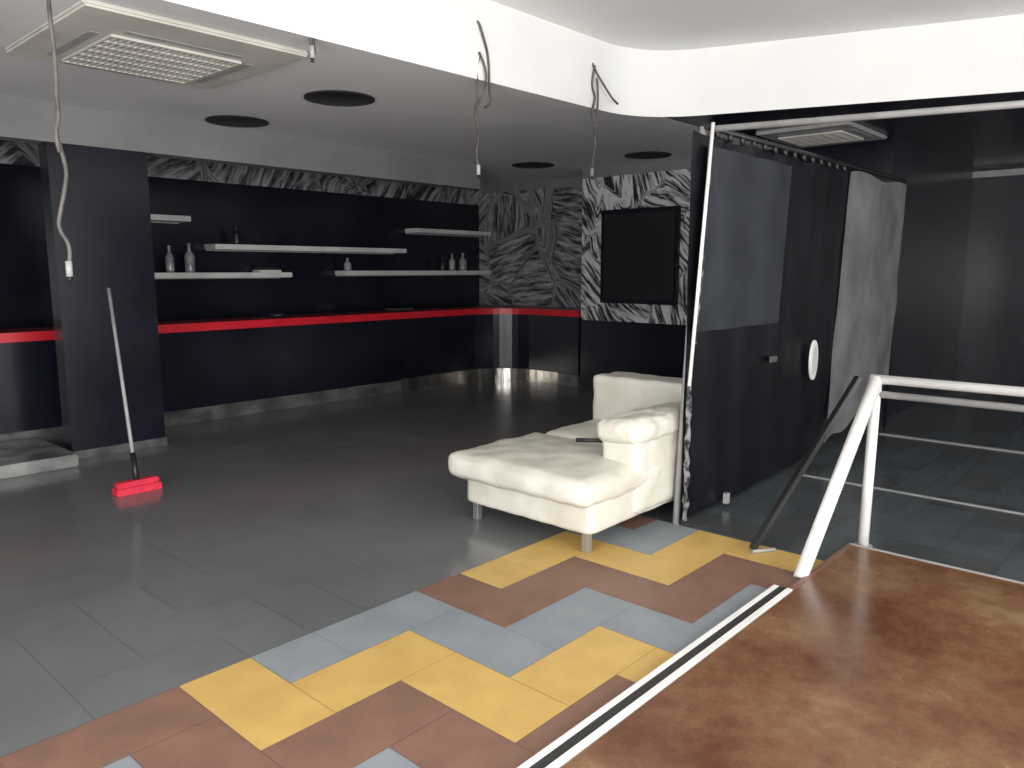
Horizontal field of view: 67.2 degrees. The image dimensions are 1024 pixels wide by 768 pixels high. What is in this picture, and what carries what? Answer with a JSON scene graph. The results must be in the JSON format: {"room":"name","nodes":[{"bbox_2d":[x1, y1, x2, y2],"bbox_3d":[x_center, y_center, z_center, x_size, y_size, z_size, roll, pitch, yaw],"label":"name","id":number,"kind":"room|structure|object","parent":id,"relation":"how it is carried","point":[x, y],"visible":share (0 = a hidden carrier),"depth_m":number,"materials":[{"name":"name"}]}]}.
{"room":"entertainment venue","nodes":[
{"label":"entertainment venue","id":0,"kind":"room"},
{"bbox_2d":[0,140,479,328],"bbox_3d":[-4.583,-1.079,8.247,0.150,2.920,12.200,8,11,42],"label":"wall","id":1,"kind":"structure","parent":0,"point":[267,206],"depth_m":9.71,"materials":[{"name":"black paint"}]},
{"bbox_2d":[150,214,190,223],"bbox_3d":[-4.038,-1.816,8.424,0.280,0.075,0.950,8,11,42],"label":"wall shelf","id":2,"kind":"object","parent":1,"relation":"attached to","point":[155,218],"visible":0.4,"depth_m":8.55,"materials":[{"name":"white wood"}]},
{"bbox_2d":[154,272,291,278],"bbox_3d":[-3.579,-1.267,9.019,0.280,0.075,2.120,8,11,42],"label":"wall shelf","id":3,"kind":"object","parent":1,"relation":"attached to","point":[229,275],"visible":0.6,"depth_m":9.09,"materials":[{"name":"white wood"}]},
{"bbox_2d":[165,246,174,272],"bbox_3d":[-3.852,-1.405,8.662,0.090,0.300,0.090,8,11,42],"label":"bottle","id":4,"kind":"object","parent":3,"relation":"on","point":[169,259],"visible":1,"depth_m":8.64,"materials":[{"name":"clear glass"}]},
{"bbox_2d":[184,243,195,272],"bbox_3d":[-3.698,-1.445,8.829,0.110,0.330,0.110,8,11,42],"label":"bottle","id":5,"kind":"object","parent":3,"relation":"on","point":[189,258],"visible":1,"depth_m":8.80,"materials":[{"name":"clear glass"}]},
{"bbox_2d":[252,268,280,271],"bbox_3d":[-3.053,-1.420,9.592,0.170,0.060,0.300,8,11,42],"label":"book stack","id":6,"kind":"object","parent":3,"relation":"on","point":[256,269],"visible":0.89,"depth_m":9.52,"materials":[{"name":"paper"}]},
{"bbox_2d":[204,244,406,253],"bbox_3d":[-2.573,-1.756,10.072,0.280,0.075,2.880,8,11,42],"label":"wall shelf","id":7,"kind":"object","parent":1,"relation":"attached to","point":[208,247],"visible":1,"depth_m":9.80,"materials":[{"name":"white wood"}]},
{"bbox_2d":[232,226,240,243],"bbox_3d":[-3.303,-1.781,9.222,0.100,0.220,0.100,8,11,42],"label":"bottle","id":8,"kind":"object","parent":7,"relation":"on","point":[236,236],"visible":0.87,"depth_m":9.19,"materials":[{"name":"glass"}]},
{"bbox_2d":[335,271,490,275],"bbox_3d":[-1.373,-1.644,11.431,0.280,0.075,2.800,8,11,42],"label":"wall shelf","id":9,"kind":"object","parent":1,"relation":"attached to","point":[337,273],"visible":1,"depth_m":11.15,"materials":[{"name":"grey wood"}]},
{"bbox_2d":[344,258,351,270],"bbox_3d":[-2.230,-1.623,10.445,0.100,0.170,0.100,8,11,42],"label":"bottle","id":10,"kind":"object","parent":9,"relation":"on","point":[347,265],"visible":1,"depth_m":10.41,"materials":[{"name":"clear glass"}]},
{"bbox_2d":[440,257,445,270],"bbox_3d":[-1.057,-1.828,11.728,0.090,0.200,0.090,8,11,42],"label":"bottle","id":11,"kind":"object","parent":9,"relation":"on","point":[442,263],"visible":1,"depth_m":11.70,"materials":[{"name":"glass"}]},
{"bbox_2d":[449,253,454,270],"bbox_3d":[-0.923,-1.880,11.870,0.100,0.260,0.100,8,11,42],"label":"bottle","id":12,"kind":"object","parent":9,"relation":"on","point":[451,260],"visible":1,"depth_m":11.84,"materials":[{"name":"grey glass"}]},
{"bbox_2d":[459,253,466,270],"bbox_3d":[-0.769,-1.910,12.039,0.120,0.270,0.120,8,11,42],"label":"bottle","id":13,"kind":"object","parent":9,"relation":"on","point":[462,261],"visible":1,"depth_m":12.00,"materials":[{"name":"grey glass"}]},
{"bbox_2d":[405,228,490,236],"bbox_3d":[-0.955,-2.316,11.800,0.280,0.075,1.550,8,11,42],"label":"wall shelf","id":14,"kind":"object","parent":1,"relation":"attached to","point":[420,231],"visible":1,"depth_m":11.64,"materials":[{"name":"grey wood"}]},
{"bbox_2d":[0,380,1023,767],"bbox_3d":[0.628,0.772,5.720,12.502,0.002,15.770,8,11,42],"label":"floor","id":15,"kind":"structure","parent":0,"point":[316,585],"depth_m":4.12,"materials":[{"name":"tile"}]},
{"bbox_2d":[0,437,78,478],"bbox_3d":[-4.479,0.664,6.095,1.000,0.100,1.600,8,11,42],"label":"step platform","id":16,"kind":"object","parent":15,"relation":"on","point":[20,457],"visible":1,"depth_m":6.28,"materials":[{"name":"grey concrete"}]},
{"bbox_2d":[38,142,166,458],"bbox_3d":[-3.544,-0.702,6.721,0.210,2.620,0.810,8,11,42],"label":"column","id":17,"kind":"structure","parent":15,"relation":"on","point":[106,220],"depth_m":6.62,"materials":[{"name":"black paint"}]},
{"bbox_2d":[107,288,161,496],"bbox_3d":[-2.942,0.033,5.702,0.662,1.465,0.320,8,11,42],"label":"push broom","id":18,"kind":"object","parent":15,"relation":"on","point":[135,485],"visible":1,"depth_m":5.65,"materials":[{"name":"red plastic"}]},
{"bbox_2d":[0,305,580,443],"bbox_3d":[-3.461,0.009,7.281,2.010,1.050,11.850,8,11,42],"label":"bar counter","id":19,"kind":"object","parent":15,"relation":"on","point":[211,369],"depth_m":9.16,"materials":[{"name":"black paint"}]},
{"bbox_2d":[268,313,286,317],"bbox_3d":[-2.764,-0.808,9.079,0.220,0.040,0.220,8,11,42],"label":"ashtray","id":20,"kind":"object","parent":19,"relation":"on","point":[272,315],"visible":1,"depth_m":9.00,"materials":[{"name":"plastic"}]},
{"bbox_2d":[385,308,414,311],"bbox_3d":[-1.526,-1.012,10.472,0.250,0.035,0.350,8,11,42],"label":"serving tray","id":21,"kind":"object","parent":19,"relation":"on","point":[386,309],"visible":0.99,"depth_m":10.40,"materials":[{"name":"plastic"}]},
{"bbox_2d":[448,371,682,552],"bbox_3d":[0.601,0.433,5.244,1.184,0.807,1.854,8,11,42],"label":"sofa","id":22,"kind":"object","parent":15,"relation":"on","point":[586,488],"visible":0.74,"depth_m":4.69,"materials":[{"name":"white leather"}]},
{"bbox_2d":[448,432,660,508],"bbox_3d":[0.287,0.515,4.923,1.154,0.198,0.938,8,11,42],"label":"seat cushion","id":23,"kind":"object","parent":22,"relation":"on","point":[553,468],"depth_m":4.63,"materials":[{"name":"white leather"}]},
{"bbox_2d":[546,419,602,443],"bbox_3d":[0.738,0.411,5.532,0.884,0.202,0.733,8,11,42],"label":"seat cushion","id":24,"kind":"object","parent":22,"relation":"on","point":[587,429],"depth_m":5.50,"materials":[{"name":"white leather"}]},
{"bbox_2d":[575,438,602,442],"bbox_3d":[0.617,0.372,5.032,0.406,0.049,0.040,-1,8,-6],"label":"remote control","id":25,"kind":"object","parent":22,"relation":"on","point":[595,440],"visible":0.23,"depth_m":5.01,"materials":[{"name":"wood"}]},
{"bbox_2d":[517,544,852,767],"bbox_3d":[-0.573,1.345,1.744,0.100,0.028,7.500,8,11,42],"label":"trim","id":26,"kind":"structure","parent":15,"relation":"on","point":[573,742],"depth_m":2.97,"materials":[{"name":"white metal"}]},
{"bbox_2d":[672,122,906,524],"bbox_3d":[2.474,-0.563,6.237,0.111,2.490,4.279,8,11,42],"label":"frame","id":27,"kind":"object","parent":15,"relation":"on","point":[742,137],"visible":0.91,"depth_m":4.86,"materials":[{"name":"white metal"}]},
{"bbox_2d":[682,368,691,522],"bbox_3d":[1.090,0.384,4.783,0.025,0.980,0.081,8,11,42],"label":"torn edge","id":28,"kind":"object","parent":27,"relation":"attached to","point":[685,501],"visible":0.97,"depth_m":4.79,"materials":[{"name":"silver metal"}]},
{"bbox_2d":[697,147,791,331],"bbox_3d":[1.575,-0.943,5.138,0.016,1.120,1.340,8,11,42],"label":"panel","id":29,"kind":"object","parent":27,"relation":"attached to","point":[748,197],"depth_m":5.10,"materials":[{"name":"grey fabric"}]},
{"bbox_2d":[695,144,712,343],"bbox_3d":[1.160,-0.845,4.683,0.001,1.200,0.160,8,11,42],"label":"torn edge","id":30,"kind":"object","parent":29,"relation":"attached to","point":[699,304],"visible":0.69,"depth_m":4.72,"materials":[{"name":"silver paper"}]},
{"bbox_2d":[723,356,776,503],"bbox_3d":[1.690,0.303,5.428,0.030,0.950,0.730,8,11,42],"label":"latch","id":31,"kind":"object","parent":27,"relation":"attached to","point":[726,496],"visible":1,"depth_m":5.23,"materials":[{"name":"grey metal"}]},
{"bbox_2d":[680,130,849,519],"bbox_3d":[1.962,-0.463,5.687,0.036,2.390,2.680,8,11,42],"label":"curtain","id":32,"kind":"object","parent":27,"relation":"hanging from","point":[753,417],"visible":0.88,"depth_m":5.67,"materials":[{"name":"fabric"}]},
{"bbox_2d":[808,340,817,379],"bbox_3d":[2.404,-0.191,6.140,0.019,0.320,0.160,8,11,42],"label":"sign","id":33,"kind":"object","parent":32,"relation":"attached to","point":[813,353],"visible":1,"depth_m":6.12,"materials":[{"name":"plastic"}]},
{"bbox_2d":[824,171,906,442],"bbox_3d":[3.283,-0.732,7.097,0.037,2.310,1.820,8,11,42],"label":"cloth","id":34,"kind":"object","parent":27,"relation":"attached to","point":[867,299],"visible":0.9,"depth_m":6.99,"materials":[{"name":"grey fabric"}]},
{"bbox_2d":[714,100,1023,131],"bbox_3d":[3.005,-1.403,3.744,4.025,0.038,0.038,4,9,26],"label":"pipe","id":35,"kind":"object","parent":27,"relation":"attached to","point":[1020,103],"visible":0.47,"depth_m":4.23,"materials":[{"name":"white metal"}]},
{"bbox_2d":[561,543,1023,767],"bbox_3d":[1.096,1.566,0.267,4.420,0.029,7.520,8,11,42],"label":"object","id":36,"kind":"structure","parent":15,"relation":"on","point":[879,658],"depth_m":2.97,"materials":[{"name":"brown wood"}]},
{"bbox_2d":[749,376,861,552],"bbox_3d":[1.671,0.457,4.401,0.620,1.005,0.075,-2,9,-10],"label":"beam","id":37,"kind":"structure","parent":15,"relation":"on","point":[851,388],"depth_m":4.39,"materials":[{"name":"metal"}]},
{"bbox_2d":[793,374,1023,578],"bbox_3d":[3.180,0.677,2.974,3.891,1.033,0.818,8,11,42],"label":"metal railing","id":38,"kind":"object","parent":15,"relation":"on","point":[868,411],"visible":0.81,"depth_m":4.21,"materials":[{"name":"white metal"}]},
{"bbox_2d":[803,474,1023,514],"bbox_3d":[4.187,0.966,4.377,5.200,0.006,0.030,8,11,42],"label":"trim","id":39,"kind":"structure","parent":15,"relation":"on","point":[992,508],"depth_m":5.45,"materials":[{"name":"grey metal"}]},
{"bbox_2d":[879,433,1023,453],"bbox_3d":[5.558,0.743,5.878,5.200,0.008,0.060,8,11,42],"label":"trim","id":40,"kind":"structure","parent":15,"relation":"on","point":[917,438],"depth_m":7.15,"materials":[{"name":"grey metal"}]},
{"bbox_2d":[0,0,1023,186],"bbox_3d":[0.805,-2.122,5.149,12.050,0.050,15.100,8,11,42],"label":"ceiling","id":41,"kind":"structure","parent":0,"point":[417,110],"depth_m":6.52,"materials":[{"name":"grey paint"}]},
{"bbox_2d":[4,0,307,88],"bbox_3d":[-2.140,-1.996,4.655,1.280,0.053,1.280,8,11,42],"label":"air conditioner","id":42,"kind":"object","parent":41,"relation":"attached to","point":[93,34],"visible":0.99,"depth_m":4.50,"materials":[{"name":"white plastic"}]},
{"bbox_2d":[205,115,268,127],"bbox_3d":[-2.461,-2.349,6.898,0.540,0.012,0.540,8,11,42],"label":"ceiling speaker opening","id":43,"kind":"object","parent":41,"relation":"attached to","point":[222,120],"visible":1,"depth_m":6.88,"materials":[{"name":"black"}]},
{"bbox_2d":[0,96,479,189],"bbox_3d":[-3.899,-2.087,6.111,0.200,0.300,10.200,8,11,42],"label":"soffit","id":44,"kind":"structure","parent":41,"relation":"attached to","point":[21,120],"depth_m":7.21,"materials":[{"name":"grey paint"}]},
{"bbox_2d":[304,90,374,106],"bbox_3d":[-1.337,-2.212,5.974,0.540,0.012,0.540,8,11,42],"label":"ceiling speaker opening","id":45,"kind":"object","parent":41,"relation":"attached to","point":[342,98],"visible":1,"depth_m":5.95,"materials":[{"name":"black"}]},
{"bbox_2d":[474,20,491,177],"bbox_3d":[-0.216,-2.000,5.439,0.165,1.063,0.092,-2,9,-11],"label":"hanging cable","id":46,"kind":"object","parent":41,"relation":"hanging from","point":[477,102],"visible":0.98,"depth_m":5.41,"materials":[{"name":"grey plastic"}]},
{"bbox_2d":[512,162,553,168],"bbox_3d":[0.266,-2.776,9.780,0.540,0.012,0.540,8,11,42],"label":"ceiling speaker opening","id":47,"kind":"object","parent":41,"relation":"attached to","point":[532,165],"visible":1,"depth_m":9.77,"materials":[{"name":"black"}]},
{"bbox_2d":[624,151,671,158],"bbox_3d":[1.577,-2.650,8.929,0.540,0.012,0.540,8,11,42],"label":"ceiling speaker opening","id":48,"kind":"object","parent":41,"relation":"attached to","point":[649,154],"visible":1,"depth_m":8.92,"materials":[{"name":"black"}]},
{"bbox_2d":[755,121,886,147],"bbox_3d":[3.037,-2.422,7.535,0.880,0.053,1.100,8,11,42],"label":"air conditioner","id":49,"kind":"object","parent":41,"relation":"attached to","point":[825,134],"visible":1,"depth_m":7.38,"materials":[{"name":"white plastic"}]},
{"bbox_2d":[479,176,582,307],"bbox_3d":[0.479,-1.600,11.762,2.600,2.920,0.140,8,11,42],"label":"wall","id":50,"kind":"structure","parent":0,"point":[532,253],"depth_m":11.75,"materials":[{"name":"grey paint"}]},
{"bbox_2d":[165,0,1023,116],"bbox_3d":[0.820,-2.242,4.254,13.494,0.550,4.468,-2,9,-16],"label":"ceiling bulkhead","id":51,"kind":"structure","parent":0,"point":[527,52],"depth_m":5.95,"materials":[{"name":"white paint"}]},
{"bbox_2d":[590,62,618,178],"bbox_3d":[0.775,-2.189,6.404,0.290,0.955,0.072,-4,9,-26],"label":"hanging cable","id":52,"kind":"object","parent":51,"relation":"hanging from","point":[593,65],"visible":1,"depth_m":6.33,"materials":[{"name":"grey plastic"}]},
{"bbox_2d":[491,0,1023,50],"bbox_3d":[0.754,-2.673,5.011,12.050,0.080,15.250,8,11,42],"label":"ceiling","id":53,"kind":"structure","parent":0,"point":[662,25],"depth_m":5.72,"materials":[{"name":"white paint"}]},
{"bbox_2d":[46,0,72,280],"bbox_3d":[-2.023,-1.421,3.380,0.057,1.921,0.059,0,8,0],"label":"hanging cable","id":54,"kind":"object","parent":53,"relation":"hanging from","point":[68,264],"visible":1,"depth_m":3.42,"materials":[{"name":"grey plastic"}]},
{"bbox_2d":[309,37,316,62],"bbox_3d":[-1.151,-2.200,4.408,0.032,0.681,0.053,8,11,42],"label":"hanging cable","id":55,"kind":"object","parent":53,"relation":"hanging from","point":[312,47],"visible":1,"depth_m":4.44,"materials":[{"name":"white plastic"}]},
{"bbox_2d":[580,136,973,420],"bbox_3d":[3.532,-1.403,10.434,3.870,2.920,3.440,8,11,42],"label":"wall","id":56,"kind":"structure","parent":0,"point":[649,339],"depth_m":9.55,"materials":[{"name":"black paint"}]},
{"bbox_2d":[600,206,680,304],"bbox_3d":[1.606,-1.618,9.770,1.150,1.200,0.066,8,11,42],"label":"wall tv","id":57,"kind":"object","parent":56,"relation":"attached to","point":[640,247],"visible":1,"depth_m":9.71,"materials":[{"name":"black paint"}]},
{"bbox_2d":[956,166,1023,386],"bbox_3d":[8.138,-1.148,8.712,5.700,2.920,0.150,8,11,42],"label":"wall","id":58,"kind":"structure","parent":0,"point":[991,342],"depth_m":10.18,"materials":[{"name":"black paint"}]},
{"bbox_2d":[972,168,1023,178],"bbox_3d":[8.141,-2.492,8.367,5.500,0.080,0.060,8,11,42],"label":"trim","id":59,"kind":"structure","parent":58,"relation":"attached to","point":[1008,172],"depth_m":9.98,"materials":[{"name":"white metal"}]}
]}

